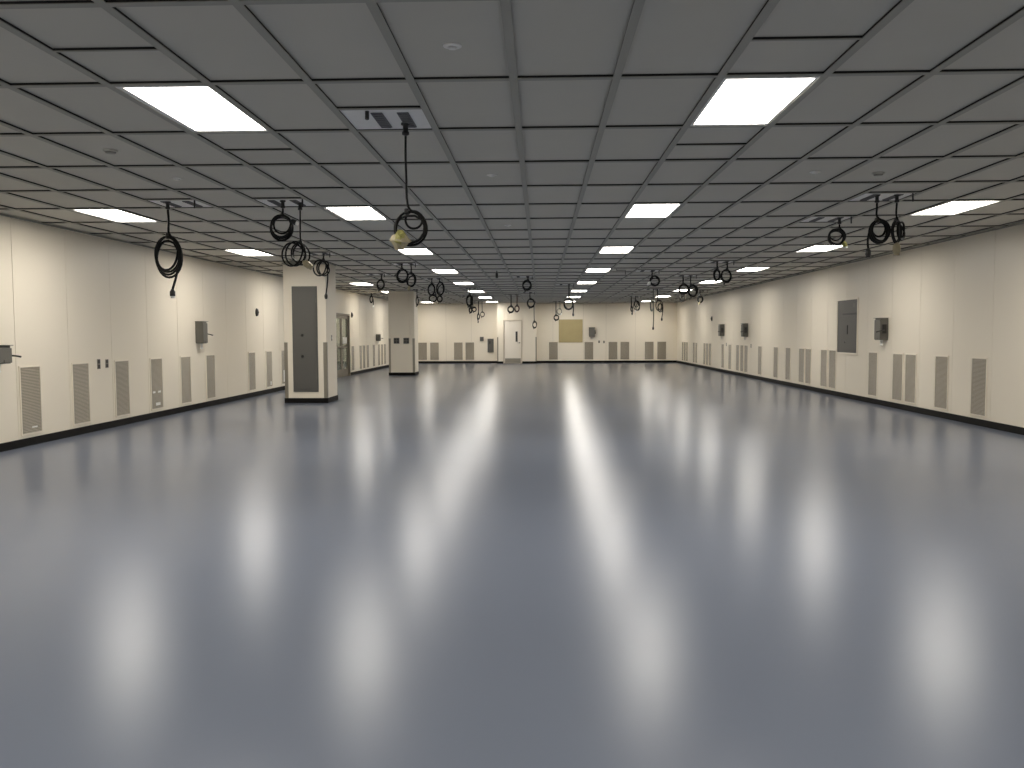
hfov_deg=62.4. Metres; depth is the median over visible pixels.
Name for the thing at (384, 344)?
air vent
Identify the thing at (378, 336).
switch
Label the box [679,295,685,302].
power cord
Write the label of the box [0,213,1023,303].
trim
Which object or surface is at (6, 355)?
switch
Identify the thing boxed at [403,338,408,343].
wall outlet
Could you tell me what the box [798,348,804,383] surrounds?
air vent
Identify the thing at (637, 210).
ceiling light
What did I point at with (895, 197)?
panel
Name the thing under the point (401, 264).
panel
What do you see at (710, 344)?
air vent
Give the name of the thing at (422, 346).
air vent
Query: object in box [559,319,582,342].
plywood board
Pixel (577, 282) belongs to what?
ceiling light
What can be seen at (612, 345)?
air vent
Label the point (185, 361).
air vent
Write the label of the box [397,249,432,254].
ceiling light
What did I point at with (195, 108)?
ceiling light
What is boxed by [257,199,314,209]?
panel
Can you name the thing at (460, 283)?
ceiling light
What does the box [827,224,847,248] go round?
power cord
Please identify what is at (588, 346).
air vent
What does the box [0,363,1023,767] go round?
floor
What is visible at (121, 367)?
air vent
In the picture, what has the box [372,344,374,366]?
air vent
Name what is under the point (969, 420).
baseboard
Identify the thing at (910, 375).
air vent
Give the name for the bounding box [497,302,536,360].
wall
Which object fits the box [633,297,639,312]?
power cord
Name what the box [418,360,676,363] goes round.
baseboard
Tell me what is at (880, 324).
switch
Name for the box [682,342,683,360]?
air vent
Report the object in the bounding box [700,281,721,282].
ceiling light
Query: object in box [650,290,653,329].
power cord
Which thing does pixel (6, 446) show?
baseboard
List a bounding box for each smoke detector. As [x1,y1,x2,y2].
[103,149,117,153]
[872,172,883,175]
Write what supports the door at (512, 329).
in the wall at (525, 314)
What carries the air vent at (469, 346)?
in the wall at (445, 324)
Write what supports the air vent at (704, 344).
in the wall at (961, 299)
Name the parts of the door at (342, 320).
glass pane, glass pane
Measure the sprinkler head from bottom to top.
0.020 m
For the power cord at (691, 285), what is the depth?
22.19 m
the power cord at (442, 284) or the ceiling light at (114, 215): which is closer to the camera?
the ceiling light at (114, 215)
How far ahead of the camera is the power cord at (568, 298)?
25.81 m
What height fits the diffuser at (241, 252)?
0.006 m
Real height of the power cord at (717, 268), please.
0.409 m
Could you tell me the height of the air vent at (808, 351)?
0.899 m
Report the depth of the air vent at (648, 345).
41.42 m
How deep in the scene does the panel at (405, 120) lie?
5.93 m
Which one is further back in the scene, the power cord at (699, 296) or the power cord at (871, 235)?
the power cord at (699, 296)
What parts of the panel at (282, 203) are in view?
plate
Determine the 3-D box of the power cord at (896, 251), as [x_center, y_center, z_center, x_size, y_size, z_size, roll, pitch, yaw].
[4.239,-1.702,9.296,0.310,0.575,0.096,-3,5,-42]
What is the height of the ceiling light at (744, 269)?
0.080 m
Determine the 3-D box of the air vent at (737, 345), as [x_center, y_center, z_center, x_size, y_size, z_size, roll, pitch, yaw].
[7.634,-0.888,28.608,0.014,0.899,0.469,0,3,2]
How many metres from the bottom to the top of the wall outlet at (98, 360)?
0.150 m
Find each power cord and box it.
[154,210,182,297]
[270,208,298,240]
[281,210,313,269]
[313,255,329,298]
[376,276,384,291]
[390,136,427,249]
[394,266,408,282]
[406,266,415,290]
[428,280,434,296]
[436,280,444,296]
[466,290,472,307]
[507,296,513,313]
[514,296,519,311]
[522,278,531,291]
[527,294,534,308]
[563,286,573,315]
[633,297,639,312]
[647,272,659,286]
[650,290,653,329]
[655,290,662,320]
[678,277,688,295]
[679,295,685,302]
[688,277,697,297]
[697,292,702,304]
[713,263,720,282]
[720,263,731,284]
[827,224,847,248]
[865,203,890,257]
[891,203,904,255]
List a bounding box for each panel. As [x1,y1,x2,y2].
[151,200,210,209]
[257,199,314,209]
[292,286,318,391]
[306,253,334,256]
[340,109,431,135]
[391,263,417,266]
[487,339,493,351]
[512,276,532,279]
[635,270,658,271]
[676,275,696,278]
[706,261,733,264]
[801,217,851,223]
[836,297,858,354]
[850,193,914,202]
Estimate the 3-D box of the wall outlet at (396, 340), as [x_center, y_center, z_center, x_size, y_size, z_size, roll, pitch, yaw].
[-4.017,-1.504,29.398,0.200,0.200,0.028,0,3,2]
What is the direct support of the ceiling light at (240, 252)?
attached to the ceiling
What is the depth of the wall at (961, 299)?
15.30 m
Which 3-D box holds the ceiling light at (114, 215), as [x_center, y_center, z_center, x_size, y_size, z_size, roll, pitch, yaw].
[-4.971,-2.157,10.650,0.602,0.080,1.171,0,3,2]
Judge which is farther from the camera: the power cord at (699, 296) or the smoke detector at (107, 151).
the power cord at (699, 296)
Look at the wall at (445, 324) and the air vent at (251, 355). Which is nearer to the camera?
the air vent at (251, 355)
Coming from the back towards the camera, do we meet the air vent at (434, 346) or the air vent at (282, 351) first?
the air vent at (434, 346)
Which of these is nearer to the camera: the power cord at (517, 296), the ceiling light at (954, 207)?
the ceiling light at (954, 207)
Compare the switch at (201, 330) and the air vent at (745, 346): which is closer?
the switch at (201, 330)
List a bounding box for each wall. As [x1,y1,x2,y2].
[0,213,388,442]
[418,302,676,362]
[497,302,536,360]
[677,222,1023,427]
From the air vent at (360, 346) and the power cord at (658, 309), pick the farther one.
the air vent at (360, 346)
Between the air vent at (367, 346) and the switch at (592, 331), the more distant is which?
the switch at (592, 331)
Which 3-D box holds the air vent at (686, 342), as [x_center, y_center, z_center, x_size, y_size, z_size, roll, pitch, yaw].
[7.964,-1.472,38.475,0.014,0.899,0.469,0,3,2]
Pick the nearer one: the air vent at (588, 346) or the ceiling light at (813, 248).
the ceiling light at (813, 248)
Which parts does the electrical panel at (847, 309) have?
door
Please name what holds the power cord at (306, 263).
hanging from the panel at (282, 203)
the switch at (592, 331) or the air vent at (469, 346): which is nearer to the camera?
the switch at (592, 331)
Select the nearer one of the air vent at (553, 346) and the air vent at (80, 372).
the air vent at (80, 372)
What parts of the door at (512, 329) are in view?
kick plate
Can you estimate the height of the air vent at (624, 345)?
0.899 m
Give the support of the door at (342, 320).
in the wall at (67, 297)
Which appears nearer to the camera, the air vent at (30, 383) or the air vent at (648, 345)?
the air vent at (30, 383)
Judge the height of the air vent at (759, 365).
0.899 m
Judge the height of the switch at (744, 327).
0.533 m
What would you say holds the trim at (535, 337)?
attached to the wall at (525, 314)
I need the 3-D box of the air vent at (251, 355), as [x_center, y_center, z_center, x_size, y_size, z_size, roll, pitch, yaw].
[-6.001,-0.293,19.518,0.014,0.899,0.469,0,3,2]
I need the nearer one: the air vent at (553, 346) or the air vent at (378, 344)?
the air vent at (378, 344)
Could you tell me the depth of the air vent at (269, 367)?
20.76 m
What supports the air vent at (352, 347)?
in the wall at (67, 297)
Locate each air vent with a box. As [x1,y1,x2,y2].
[18,365,42,435]
[71,362,90,425]
[114,359,130,417]
[150,357,163,410]
[180,356,191,404]
[205,354,215,399]
[248,352,255,390]
[266,351,272,387]
[281,350,284,384]
[351,346,354,370]
[359,345,361,369]
[362,345,365,368]
[366,345,368,367]
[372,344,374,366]
[378,344,379,365]
[381,344,382,364]
[384,344,385,364]
[418,342,426,359]
[430,342,438,359]
[453,342,462,359]
[465,342,474,359]
[549,342,557,359]
[584,342,593,359]
[608,341,617,359]
[620,341,629,359]
[644,341,653,359]
[657,341,666,359]
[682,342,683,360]
[684,342,685,360]
[686,342,687,361]
[693,342,694,362]
[695,342,697,362]
[703,343,705,364]
[706,343,708,364]
[709,343,711,365]
[721,344,723,367]
[728,344,731,369]
[736,344,739,370]
[740,345,743,371]
[744,345,747,372]
[757,346,761,375]
[773,346,777,378]
[785,347,790,380]
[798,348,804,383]
[805,348,811,384]
[820,349,827,387]
[828,349,835,388]
[867,351,877,396]
[891,353,903,401]
[904,353,916,404]
[934,355,948,410]
[970,357,987,417]
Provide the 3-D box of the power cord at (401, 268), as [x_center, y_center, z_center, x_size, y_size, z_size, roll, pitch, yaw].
[-2.352,-2.336,18.048,0.337,0.375,0.092,1,4,20]
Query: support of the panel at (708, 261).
attached to the ceiling
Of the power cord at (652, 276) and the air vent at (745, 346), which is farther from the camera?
the air vent at (745, 346)
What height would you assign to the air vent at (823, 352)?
0.899 m
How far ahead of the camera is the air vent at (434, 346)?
41.78 m
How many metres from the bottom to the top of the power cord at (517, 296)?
0.637 m
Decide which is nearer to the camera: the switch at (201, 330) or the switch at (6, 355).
the switch at (6, 355)
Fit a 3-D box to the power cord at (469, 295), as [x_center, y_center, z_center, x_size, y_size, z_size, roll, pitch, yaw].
[-1.388,-2.798,27.748,0.097,0.604,0.411,-2,4,-33]
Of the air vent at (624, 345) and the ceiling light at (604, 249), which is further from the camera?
the air vent at (624, 345)
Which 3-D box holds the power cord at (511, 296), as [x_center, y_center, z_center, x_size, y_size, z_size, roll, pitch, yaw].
[-0.055,-3.044,32.589,0.296,0.696,0.115,1,4,20]
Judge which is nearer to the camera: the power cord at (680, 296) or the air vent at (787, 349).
the air vent at (787, 349)
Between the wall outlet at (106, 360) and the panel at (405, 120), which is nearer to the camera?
the panel at (405, 120)
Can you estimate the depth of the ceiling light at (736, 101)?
5.51 m
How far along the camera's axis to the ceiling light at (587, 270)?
20.36 m
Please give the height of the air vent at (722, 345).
0.899 m
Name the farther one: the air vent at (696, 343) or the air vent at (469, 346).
the air vent at (469, 346)
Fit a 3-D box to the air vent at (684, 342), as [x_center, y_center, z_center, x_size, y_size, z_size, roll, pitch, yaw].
[7.983,-1.506,39.044,0.014,0.899,0.469,0,3,2]
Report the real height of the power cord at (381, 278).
0.399 m
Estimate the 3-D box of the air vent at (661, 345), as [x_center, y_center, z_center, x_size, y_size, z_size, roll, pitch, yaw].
[7.333,-1.643,41.406,0.469,0.899,0.014,0,3,2]
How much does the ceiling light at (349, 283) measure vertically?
0.080 m
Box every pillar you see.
[281,262,337,402]
[388,291,418,375]
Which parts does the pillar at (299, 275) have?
trim, trim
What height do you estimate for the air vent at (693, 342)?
0.899 m
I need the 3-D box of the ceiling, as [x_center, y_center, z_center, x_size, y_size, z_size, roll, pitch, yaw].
[0.538,-2.465,15.903,13.336,0.037,51.260,0,3,2]
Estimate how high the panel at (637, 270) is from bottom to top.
0.097 m
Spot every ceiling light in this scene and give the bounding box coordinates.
[73,209,155,221]
[117,85,266,131]
[224,250,272,255]
[323,207,385,219]
[349,283,371,284]
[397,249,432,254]
[431,270,457,272]
[454,282,473,284]
[571,290,587,291]
[577,282,595,283]
[585,269,609,271]
[599,247,633,252]
[624,204,680,217]
[690,77,818,125]
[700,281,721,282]
[738,268,766,270]
[797,245,842,251]
[912,201,998,214]
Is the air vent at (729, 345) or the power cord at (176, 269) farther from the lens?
the air vent at (729, 345)
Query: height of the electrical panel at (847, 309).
1.210 m
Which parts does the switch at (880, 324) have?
lever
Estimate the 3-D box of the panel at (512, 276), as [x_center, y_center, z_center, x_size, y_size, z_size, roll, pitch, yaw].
[0.285,-2.794,22.351,0.562,0.097,0.568,0,3,2]
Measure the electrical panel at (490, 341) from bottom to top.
0.670 m
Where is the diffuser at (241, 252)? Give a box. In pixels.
[229,250,268,254]
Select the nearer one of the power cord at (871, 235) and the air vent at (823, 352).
the power cord at (871, 235)
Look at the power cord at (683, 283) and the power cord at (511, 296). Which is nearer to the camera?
the power cord at (683, 283)
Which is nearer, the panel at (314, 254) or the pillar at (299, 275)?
the panel at (314, 254)
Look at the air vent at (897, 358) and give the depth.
15.80 m
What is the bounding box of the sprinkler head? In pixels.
[443,42,461,49]
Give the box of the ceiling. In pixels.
[0,0,1023,303]
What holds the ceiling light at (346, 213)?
attached to the ceiling
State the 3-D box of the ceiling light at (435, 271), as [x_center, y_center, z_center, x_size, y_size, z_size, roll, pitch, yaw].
[-1.598,-2.740,20.278,0.602,0.080,1.171,0,3,2]
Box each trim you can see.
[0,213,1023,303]
[535,337,536,360]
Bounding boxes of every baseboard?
[0,365,388,451]
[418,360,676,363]
[677,361,1023,434]
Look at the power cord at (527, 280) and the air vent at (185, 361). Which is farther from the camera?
the power cord at (527, 280)
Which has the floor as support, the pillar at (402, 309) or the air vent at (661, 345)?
the pillar at (402, 309)
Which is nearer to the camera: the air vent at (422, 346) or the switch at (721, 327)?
the switch at (721, 327)
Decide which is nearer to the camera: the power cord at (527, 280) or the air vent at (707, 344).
the power cord at (527, 280)
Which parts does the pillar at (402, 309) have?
trim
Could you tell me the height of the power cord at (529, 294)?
0.566 m
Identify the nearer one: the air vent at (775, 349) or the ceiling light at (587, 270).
the ceiling light at (587, 270)
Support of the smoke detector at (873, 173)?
attached to the ceiling
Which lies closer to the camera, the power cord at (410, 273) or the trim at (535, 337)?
the power cord at (410, 273)
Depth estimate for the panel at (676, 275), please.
22.12 m
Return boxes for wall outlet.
[97,359,100,368]
[105,359,108,367]
[394,338,398,343]
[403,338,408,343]
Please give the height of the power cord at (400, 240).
0.819 m
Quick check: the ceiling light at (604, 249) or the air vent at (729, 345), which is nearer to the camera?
the ceiling light at (604, 249)
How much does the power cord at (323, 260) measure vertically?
0.804 m
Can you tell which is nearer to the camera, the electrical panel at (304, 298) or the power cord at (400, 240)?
the power cord at (400, 240)
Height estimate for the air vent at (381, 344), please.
0.899 m
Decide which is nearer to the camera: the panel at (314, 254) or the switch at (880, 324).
the panel at (314, 254)
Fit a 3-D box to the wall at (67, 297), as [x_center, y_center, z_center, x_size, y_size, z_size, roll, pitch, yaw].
[-6.170,-0.980,16.216,0.100,2.946,51.260,0,3,2]
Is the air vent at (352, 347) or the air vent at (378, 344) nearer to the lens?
the air vent at (352, 347)
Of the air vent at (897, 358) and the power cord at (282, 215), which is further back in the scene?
the air vent at (897, 358)
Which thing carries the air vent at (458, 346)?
in the wall at (445, 324)
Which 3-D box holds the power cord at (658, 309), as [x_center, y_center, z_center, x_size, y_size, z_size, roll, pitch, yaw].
[5.000,-2.670,28.772,0.424,1.035,0.104,-3,5,-41]
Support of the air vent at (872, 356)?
in the wall at (961, 299)
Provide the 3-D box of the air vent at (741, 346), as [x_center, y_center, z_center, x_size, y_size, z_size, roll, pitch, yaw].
[7.614,-0.853,28.010,0.014,0.899,0.469,0,3,2]
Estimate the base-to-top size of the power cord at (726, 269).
0.452 m
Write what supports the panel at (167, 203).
attached to the ceiling
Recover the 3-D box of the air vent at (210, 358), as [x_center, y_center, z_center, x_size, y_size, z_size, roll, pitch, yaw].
[-6.082,-0.149,17.074,0.014,0.899,0.469,0,3,2]
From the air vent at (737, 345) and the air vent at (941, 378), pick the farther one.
the air vent at (737, 345)
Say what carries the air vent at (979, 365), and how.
in the wall at (961, 299)
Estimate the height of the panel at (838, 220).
0.097 m
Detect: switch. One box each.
[0,345,21,371]
[195,321,212,348]
[376,334,382,343]
[589,327,595,338]
[718,324,724,338]
[740,323,747,339]
[874,318,888,344]
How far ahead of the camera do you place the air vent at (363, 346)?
31.83 m
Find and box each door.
[336,313,350,377]
[503,320,521,363]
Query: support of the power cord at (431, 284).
hanging from the panel
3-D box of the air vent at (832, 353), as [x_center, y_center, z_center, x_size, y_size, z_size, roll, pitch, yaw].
[7.322,-0.339,19.330,0.014,0.899,0.469,0,3,2]
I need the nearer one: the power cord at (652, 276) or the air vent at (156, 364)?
the air vent at (156, 364)
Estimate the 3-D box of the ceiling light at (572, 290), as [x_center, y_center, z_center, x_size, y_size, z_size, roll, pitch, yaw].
[2.370,-3.324,29.887,0.602,0.080,1.171,0,3,2]

